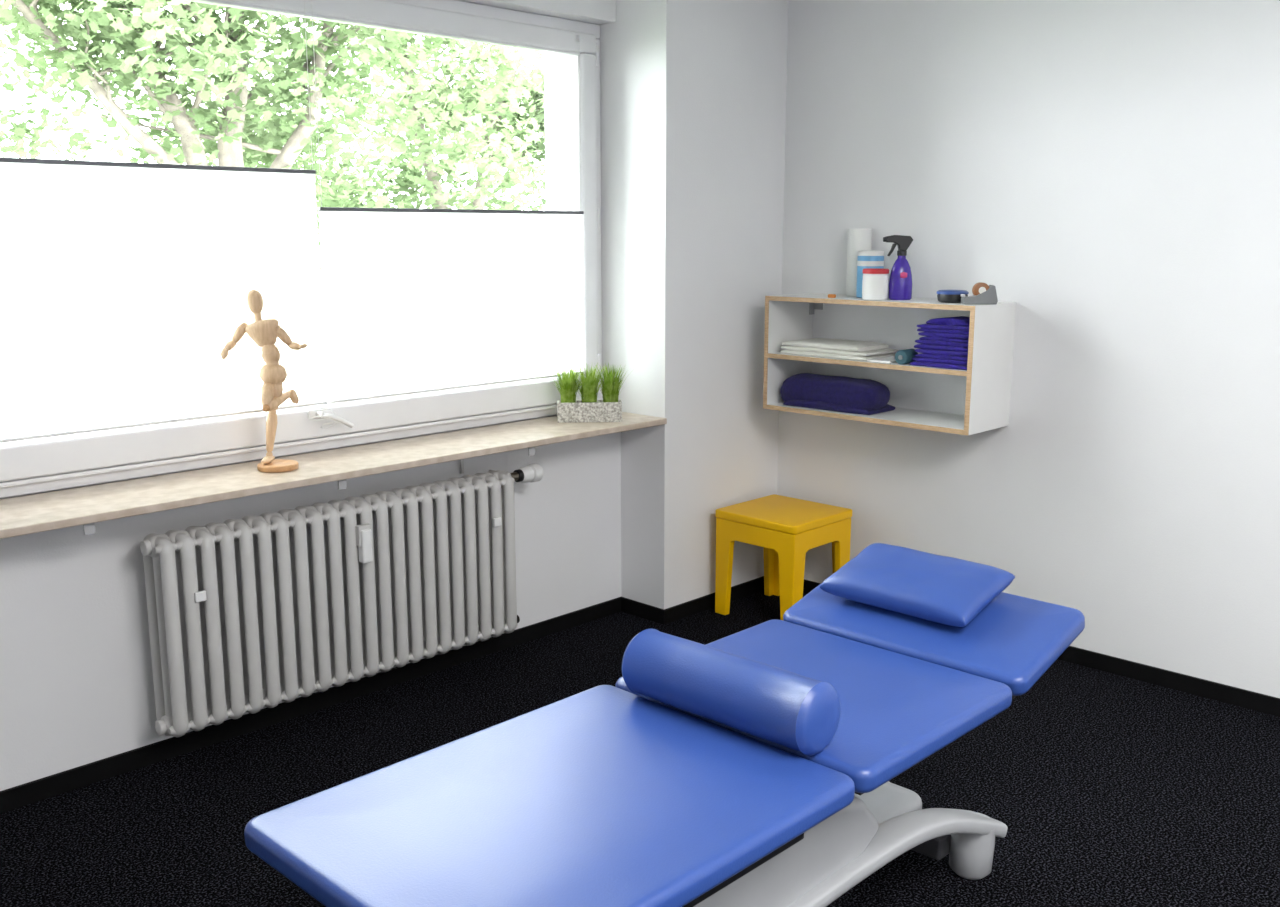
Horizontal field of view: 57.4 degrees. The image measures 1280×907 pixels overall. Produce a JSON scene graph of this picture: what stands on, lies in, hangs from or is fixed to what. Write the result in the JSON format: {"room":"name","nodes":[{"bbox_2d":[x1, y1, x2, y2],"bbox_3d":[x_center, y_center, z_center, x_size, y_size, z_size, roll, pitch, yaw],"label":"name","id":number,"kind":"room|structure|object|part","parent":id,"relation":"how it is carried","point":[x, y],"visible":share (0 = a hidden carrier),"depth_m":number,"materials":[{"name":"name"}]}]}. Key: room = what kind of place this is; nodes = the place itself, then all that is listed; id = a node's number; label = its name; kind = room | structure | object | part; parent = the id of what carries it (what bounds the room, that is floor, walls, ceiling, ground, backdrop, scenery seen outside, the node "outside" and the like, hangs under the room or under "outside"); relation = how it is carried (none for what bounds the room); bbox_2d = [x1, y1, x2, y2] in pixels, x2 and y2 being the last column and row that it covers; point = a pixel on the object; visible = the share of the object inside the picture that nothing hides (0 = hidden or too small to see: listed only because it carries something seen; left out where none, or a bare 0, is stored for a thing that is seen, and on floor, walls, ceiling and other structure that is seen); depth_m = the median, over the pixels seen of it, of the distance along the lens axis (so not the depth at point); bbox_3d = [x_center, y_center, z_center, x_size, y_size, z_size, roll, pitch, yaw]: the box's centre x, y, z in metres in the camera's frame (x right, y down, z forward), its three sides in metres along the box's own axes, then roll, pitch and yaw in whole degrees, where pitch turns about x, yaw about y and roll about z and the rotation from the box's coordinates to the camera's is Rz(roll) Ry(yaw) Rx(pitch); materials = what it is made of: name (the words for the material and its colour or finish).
{"room":"physiotherapy treatment room","nodes":[
{"label":"physiotherapy treatment room","id":0,"kind":"room"},
{"bbox_2d":[0,0,620,790],"bbox_3d":[-1.822,-0.349,3.207,0.310,2.680,4.690,10,15,43],"label":"wall","id":1,"kind":"structure","parent":0,"point":[77,685],"depth_m":3.50,"materials":[{"name":"white paint"}]},
{"bbox_2d":[0,0,602,498],"bbox_3d":[-1.061,-0.768,3.850,0.165,1.538,2.609,10,15,43],"label":"window","id":2,"kind":"structure","parent":1,"relation":"in","point":[448,5],"depth_m":4.04,"materials":[{"name":"white plastic"}]},
{"bbox_2d":[0,3,327,442],"bbox_3d":[-1.460,-0.733,3.391,0.022,1.314,1.167,10,15,43],"label":"blind","id":3,"kind":"object","parent":2,"relation":"attached to","point":[124,286],"visible":1,"depth_m":3.44,"materials":[{"name":"fabric"}]},
{"bbox_3d":[-1.459,-0.833,3.372,0.020,0.013,1.167,10,15,43],"label":"rail","id":4,"kind":"part","parent":3,"relation":"part of","materials":[{"name":"grey metal"}]},
{"bbox_3d":[-1.459,-0.093,3.513,0.020,0.010,1.167,10,15,43],"label":"rail","id":5,"kind":"part","parent":3,"relation":"part of","materials":[{"name":"white plastic"}]},
{"bbox_3d":[-1.059,-1.177,3.729,0.002,0.529,0.002,3,11,14],"label":"cord","id":6,"kind":"part","parent":3,"relation":"part of","materials":[{"name":"white fabric"}]},
{"bbox_2d":[0,0,581,445],"bbox_3d":[-1.073,-0.784,3.860,0.042,1.281,2.380,10,15,43],"label":"window frame","id":7,"kind":"structure","parent":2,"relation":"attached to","point":[576,104],"depth_m":4.11,"materials":[{"name":"white plastic"}]},
{"bbox_3d":[-1.073,-0.773,3.861,0.073,1.443,2.520,10,15,43],"label":"sash","id":8,"kind":"part","parent":2,"relation":"part of","materials":[{"name":"white plastic"}]},
{"bbox_3d":[-1.056,-0.053,3.982,0.022,0.013,2.570,10,15,43],"label":"drip rail","id":9,"kind":"part","parent":2,"relation":"part of","materials":[{"name":"white plastic"}]},
{"bbox_3d":[-1.080,-0.133,3.913,0.012,0.030,0.070,10,15,43],"label":"handle plate","id":10,"kind":"part","parent":2,"relation":"part of","materials":[{"name":"white plastic"}]},
{"bbox_3d":[-1.043,-0.121,3.917,0.062,0.083,0.155,10,15,43],"label":"window handle","id":11,"kind":"part","parent":2,"relation":"part of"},
{"bbox_3d":[-1.014,-0.111,3.924,0.107,0.062,0.026,-9,14,-39],"label":"handle lever","id":12,"kind":"part","parent":2,"relation":"part of","materials":[{"name":"white plastic"}]},
{"bbox_2d":[309,0,584,403],"bbox_3d":[-0.639,-0.893,4.225,0.022,1.314,1.178,10,15,43],"label":"blind","id":13,"kind":"object","parent":2,"relation":"attached to","point":[416,300],"visible":0.92,"depth_m":4.22,"materials":[{"name":"fabric"}]},
{"bbox_3d":[-1.041,-1.123,3.759,0.002,0.646,0.002,3,11,14],"label":"cord","id":14,"kind":"part","parent":13,"relation":"part of","materials":[{"name":"white fabric"}]},
{"bbox_3d":[-0.639,-0.877,4.227,0.020,0.013,1.178,10,15,43],"label":"rail","id":15,"kind":"part","parent":13,"relation":"part of","materials":[{"name":"grey metal"}]},
{"bbox_3d":[-0.639,-0.252,4.347,0.020,0.010,1.178,10,15,43],"label":"rail","id":16,"kind":"part","parent":13,"relation":"part of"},
{"bbox_3d":[-0.234,-1.280,4.577,0.002,0.646,0.002,3,11,14],"label":"cord","id":17,"kind":"part","parent":13,"relation":"part of","materials":[{"name":"white fabric"}]},
{"bbox_3d":[-0.173,-1.575,4.616,0.020,0.090,0.020,10,15,43],"label":"hinge","id":18,"kind":"part","parent":2,"relation":"part of","materials":[{"name":"white metal"}]},
{"bbox_3d":[-0.173,-0.947,4.737,0.020,0.090,0.020,10,15,43],"label":"hinge","id":19,"kind":"part","parent":2,"relation":"part of","materials":[{"name":"white metal"}]},
{"bbox_3d":[-0.173,-0.367,4.848,0.020,0.090,0.020,10,15,43],"label":"hinge","id":20,"kind":"part","parent":2,"relation":"part of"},
{"bbox_2d":[0,597,621,813],"bbox_3d":[-1.706,0.959,3.343,0.012,0.060,4.690,10,15,43],"label":"baseboard","id":21,"kind":"structure","parent":1,"relation":"attached to","point":[34,791],"depth_m":3.85,"materials":[{"name":"black plastic"}]},
{"bbox_2d":[0,412,666,538],"bbox_3d":[-0.958,0.028,3.844,0.369,0.024,2.688,10,15,43],"label":"windowsill","id":22,"kind":"structure","parent":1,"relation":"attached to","point":[35,513],"depth_m":3.58,"materials":[{"name":"beige stone"}]},
{"bbox_2d":[83,523,95,534],"bbox_3d":[-1.467,0.201,3.112,0.006,0.028,0.028,10,15,43],"label":"bracket","id":23,"kind":"object","parent":22,"relation":"attached to","point":[88,529],"depth_m":3.11,"materials":[{"name":"white metal"}]},
{"bbox_2d":[220,289,307,472],"bbox_3d":[-1.147,-0.226,3.619,0.258,0.560,0.124,0,11,0],"label":"mannequin","id":24,"kind":"object","parent":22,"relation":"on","point":[264,333],"visible":1,"depth_m":3.59},
{"bbox_3d":[-1.230,-0.368,3.588,0.047,0.056,0.032,0,11,0],"label":"arm","id":25,"kind":"part","parent":24,"relation":"part of","materials":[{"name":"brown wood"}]},
{"bbox_3d":[-1.098,-0.360,3.598,0.050,0.057,0.033,0,11,0],"label":"arm","id":26,"kind":"part","parent":24,"relation":"part of","materials":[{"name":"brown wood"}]},
{"bbox_2d":[338,480,346,489],"bbox_3d":[-0.932,0.097,3.655,0.006,0.028,0.028,10,15,43],"label":"bracket","id":27,"kind":"object","parent":22,"relation":"attached to","point":[342,484],"depth_m":3.65,"materials":[{"name":"white metal"}]},
{"bbox_2d":[528,447,534,455],"bbox_3d":[-0.390,-0.008,4.206,0.006,0.028,0.028,10,15,43],"label":"bracket","id":28,"kind":"object","parent":22,"relation":"attached to","point":[531,451],"depth_m":4.20,"materials":[{"name":"white metal"}]},
{"bbox_2d":[550,362,628,422],"bbox_3d":[-0.188,-0.240,4.576,0.334,0.229,0.125,-1,11,-5],"label":"grass planter","id":29,"kind":"object","parent":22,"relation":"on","point":[569,409],"visible":1,"depth_m":4.55,"materials":[{"name":"stone"}]},
{"bbox_2d":[140,459,543,736],"bbox_3d":[-0.908,0.391,3.912,0.235,0.709,1.494,10,15,43],"label":"radiator","id":30,"kind":"object","parent":1,"relation":"attached to","point":[249,614],"visible":1,"depth_m":3.72,"materials":[{"name":"metal"}]},
{"bbox_2d":[0,590,1279,906],"bbox_3d":[0.344,1.312,1.924,4.990,0.100,5.440,10,15,43],"label":"floor","id":31,"kind":"structure","parent":0,"point":[1108,789],"depth_m":3.41,"materials":[{"name":"black carpet"}]},
{"bbox_2d":[244,583,1084,906],"bbox_3d":[0.204,0.802,2.501,0.688,0.685,1.886,10,15,43],"label":"table","id":32,"kind":"object","parent":31,"relation":"on","point":[601,795],"visible":0.94,"depth_m":2.22,"materials":[{"name":"leather"}]},
{"bbox_2d":[244,685,854,906],"bbox_3d":[-0.142,0.643,2.107,0.688,0.055,0.892,10,15,43],"label":"cushion","id":33,"kind":"object","parent":32,"relation":"on","point":[601,795],"depth_m":2.04,"materials":[{"name":"blue leather"}]},
{"bbox_2d":[622,629,840,755],"bbox_3d":[0.178,0.486,2.420,0.495,0.146,0.155,10,15,43],"label":"bolster cushion","id":34,"kind":"object","parent":32,"relation":"on","point":[789,709],"visible":1,"depth_m":2.34,"materials":[{"name":"blue leather"}]},
{"bbox_2d":[615,619,1011,792],"bbox_3d":[0.390,0.540,2.646,0.688,0.055,0.612,10,15,43],"label":"cushion","id":35,"kind":"object","parent":32,"relation":"on","point":[899,708],"depth_m":2.57,"materials":[{"name":"blue leather"}]},
{"bbox_3d":[0.344,0.998,2.435,0.122,0.217,1.569,10,15,43],"label":"arm","id":36,"kind":"part","parent":32,"relation":"part of"},
{"bbox_2d":[820,543,1014,626],"bbox_3d":[0.714,0.334,3.030,0.424,0.118,0.250,10,15,43],"label":"pillow","id":37,"kind":"object","parent":32,"relation":"on","point":[946,590],"visible":1,"depth_m":2.96,"materials":[{"name":"blue leather"}]},
{"bbox_2d":[783,583,1084,695],"bbox_3d":[0.737,0.427,2.990,0.688,0.133,0.354,10,15,43],"label":"cushion","id":38,"kind":"object","parent":32,"relation":"on","point":[1014,640],"depth_m":2.85,"materials":[{"name":"blue leather"}]},
{"bbox_2d":[715,494,851,619],"bbox_3d":[0.603,0.455,4.932,0.420,0.452,0.410,10,15,43],"label":"stool","id":39,"kind":"object","parent":31,"relation":"on","point":[786,528],"visible":0.79,"depth_m":4.83,"materials":[{"name":"plastic"}]},
{"bbox_3d":[0.603,0.251,4.893,0.420,0.035,0.410,10,15,43],"label":"seat","id":40,"kind":"part","parent":39,"relation":"part of","materials":[{"name":"yellow plastic"}]},
{"bbox_2d":[599,0,787,608],"bbox_3d":[0.159,-0.700,5.042,0.560,2.680,0.750,10,15,43],"label":"wall pillar","id":41,"kind":"structure","parent":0,"point":[693,92],"depth_m":4.76,"materials":[{"name":"white paint"}]},
{"bbox_2d":[621,597,663,623],"bbox_3d":[0.010,0.659,4.909,0.238,0.060,0.012,10,15,43],"label":"baseboard","id":42,"kind":"structure","parent":41,"relation":"attached to","point":[636,608],"depth_m":4.90,"materials":[{"name":"black plastic"}]},
{"bbox_2d":[662,576,763,624],"bbox_3d":[0.356,0.626,5.085,0.012,0.060,0.750,10,15,43],"label":"baseboard","id":43,"kind":"structure","parent":41,"relation":"attached to","point":[683,610],"depth_m":4.99,"materials":[{"name":"black plastic"}]},
{"bbox_2d":[777,0,1279,697],"bbox_3d":[2.265,-0.441,3.691,5.500,2.680,0.200,10,15,43],"label":"wall","id":44,"kind":"structure","parent":0,"point":[1111,168],"depth_m":4.23,"materials":[{"name":"paint"}]},
{"bbox_2d":[763,293,1015,434],"bbox_3d":[0.961,-0.377,4.625,0.941,0.467,0.312,10,15,43],"label":"wall shelf","id":45,"kind":"object","parent":44,"relation":"attached to","point":[788,317],"visible":0.9,"depth_m":4.42,"materials":[{"name":"white laminate"}]},
{"bbox_2d":[828,294,835,297],"bbox_3d":[0.763,-0.626,4.645,0.030,0.014,0.020,10,15,43],"label":"eraser","id":46,"kind":"object","parent":45,"relation":"on","point":[829,295],"visible":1,"depth_m":4.64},
{"bbox_2d":[780,373,894,414],"bbox_3d":[0.801,-0.253,4.771,0.460,0.130,0.221,10,15,43],"label":"rolled blanket","id":47,"kind":"object","parent":45,"relation":"on","point":[844,394],"visible":1,"depth_m":4.67,"materials":[{"name":"purple fabric"}]},
{"bbox_2d":[780,338,898,360],"bbox_3d":[0.808,-0.430,4.763,0.419,0.053,0.250,10,15,43],"label":"cloth","id":48,"kind":"object","parent":45,"relation":"on","point":[820,347],"visible":0.99,"depth_m":4.68,"materials":[{"name":"white fabric"}]},
{"bbox_2d":[846,229,871,296],"bbox_3d":[0.890,-0.777,4.750,0.096,0.270,0.096,10,15,43],"label":"paper roll","id":49,"kind":"object","parent":45,"relation":"on","point":[858,239],"visible":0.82,"depth_m":4.71,"materials":[{"name":"white paper"}]},
{"bbox_2d":[856,250,883,297],"bbox_3d":[0.915,-0.713,4.642,0.106,0.185,0.106,10,15,43],"label":"wipes canister","id":50,"kind":"object","parent":45,"relation":"on","point":[866,258],"visible":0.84,"depth_m":4.60,"materials":[{"name":"white plastic"}]},
{"bbox_2d":[862,268,888,299],"bbox_3d":[0.910,-0.655,4.516,0.101,0.118,0.101,10,15,43],"label":"tub","id":51,"kind":"object","parent":45,"relation":"on","point":[875,281],"visible":1,"depth_m":4.48,"materials":[{"name":"white plastic"}]},
{"bbox_3d":[0.910,-0.704,4.507,0.101,0.018,0.101,10,15,43],"label":"lid","id":52,"kind":"part","parent":51,"relation":"part of","materials":[{"name":"plastic"}]},
{"bbox_2d":[867,356,895,362],"bbox_3d":[0.978,-0.366,4.551,0.105,0.008,0.175,10,15,43],"label":"booklet","id":53,"kind":"object","parent":45,"relation":"on","point":[890,359],"visible":0.71,"depth_m":4.52,"materials":[{"name":"white paper"}]},
{"bbox_2d":[883,235,912,299],"bbox_3d":[0.992,-0.715,4.493,0.120,0.246,0.070,-1,11,-4],"label":"spray bottle","id":54,"kind":"object","parent":45,"relation":"on","point":[900,281],"visible":1,"depth_m":4.48,"materials":[{"name":"plastic"}]},
{"bbox_2d":[895,349,917,364],"bbox_3d":[1.012,-0.368,4.437,0.055,0.055,0.088,10,15,43],"label":"roll","id":55,"kind":"object","parent":45,"relation":"on","point":[905,356],"visible":0.83,"depth_m":4.41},
{"bbox_2d":[910,316,969,369],"bbox_3d":[1.184,-0.421,4.375,0.246,0.182,0.252,10,15,43],"label":"folded towels","id":56,"kind":"object","parent":45,"relation":"on","point":[944,343],"visible":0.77,"depth_m":4.29,"materials":[{"name":"fabric"}]},
{"bbox_2d":[915,349,967,360],"bbox_3d":[1.189,-0.379,4.380,0.228,0.032,0.243,10,15,43],"label":"towel","id":57,"kind":"object","parent":56,"relation":"on","point":[927,354],"depth_m":4.30,"materials":[{"name":"fabric"}]},
{"bbox_2d":[917,324,968,334],"bbox_3d":[1.190,-0.472,4.367,0.232,0.031,0.231,10,15,43],"label":"towel","id":58,"kind":"object","parent":56,"relation":"on","point":[926,329],"depth_m":4.29,"materials":[{"name":"fabric"}]},
{"bbox_2d":[918,332,968,342],"bbox_3d":[1.196,-0.442,4.370,0.227,0.031,0.235,10,15,43],"label":"towel","id":59,"kind":"object","parent":56,"relation":"on","point":[929,337],"depth_m":4.29,"materials":[{"name":"purple fabric"}]},
{"bbox_2d":[926,316,969,325],"bbox_3d":[1.194,-0.497,4.360,0.172,0.026,0.227,10,15,43],"label":"towel","id":60,"kind":"object","parent":56,"relation":"on","point":[959,320],"depth_m":4.30,"materials":[{"name":"purple fabric"}]},
{"bbox_2d":[936,290,968,302],"bbox_3d":[1.161,-0.584,4.340,0.116,0.046,0.116,10,15,43],"label":"round dish","id":61,"kind":"object","parent":45,"relation":"on","point":[944,296],"visible":0.91,"depth_m":4.30,"materials":[{"name":"plastic"}]},
{"bbox_3d":[1.161,-0.600,4.337,0.116,0.014,0.116,10,15,43],"label":"lid","id":62,"kind":"part","parent":61,"relation":"part of","materials":[{"name":"blue plastic"}]},
{"bbox_3d":[1.161,-0.578,4.341,0.112,0.032,0.112,10,15,43],"label":"dish","id":63,"kind":"part","parent":61,"relation":"part of","materials":[{"name":"plastic"}]},
{"bbox_2d":[961,282,997,303],"bbox_3d":[1.231,-0.582,4.241,0.127,0.078,0.044,0,11,0],"label":"tape dispenser","id":64,"kind":"object","parent":45,"relation":"on","point":[983,293],"visible":1,"depth_m":4.22,"materials":[{"name":"grey plastic"}]},
{"bbox_2d":[803,579,1279,716],"bbox_3d":[2.320,0.883,3.740,4.740,0.060,0.012,10,15,43],"label":"baseboard","id":65,"kind":"structure","parent":44,"relation":"attached to","point":[1267,704],"depth_m":4.15,"materials":[{"name":"black plastic"}]},
{"label":"outside","id":66,"kind":"structure","parent":0,"visible":0},
{"bbox_2d":[324,351,327,400],"bbox_3d":[-12.411,1.005,19.493,35.800,0.100,60.000,10,15,43],"label":"ground","id":67,"kind":"structure","parent":66,"point":[325,364],"depth_m":37.49,"materials":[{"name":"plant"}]},
{"bbox_2d":[0,0,544,196],"bbox_3d":[-3.700,-1.264,9.280,5.070,8.410,7.528,10,15,43],"label":"maple tree","id":68,"kind":"object","parent":67,"relation":"on","point":[136,28],"visible":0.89,"depth_m":8.79,"materials":[{"name":"green plant"}]},
{"bbox_2d":[128,22,545,293],"bbox_3d":[-1.930,-2.260,14.304,7.510,8.480,5.428,-10,15,-42],"label":"maple tree","id":69,"kind":"object","parent":67,"relation":"on","point":[340,190],"visible":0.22,"depth_m":12.98,"materials":[{"name":"green plant"}]}
]}

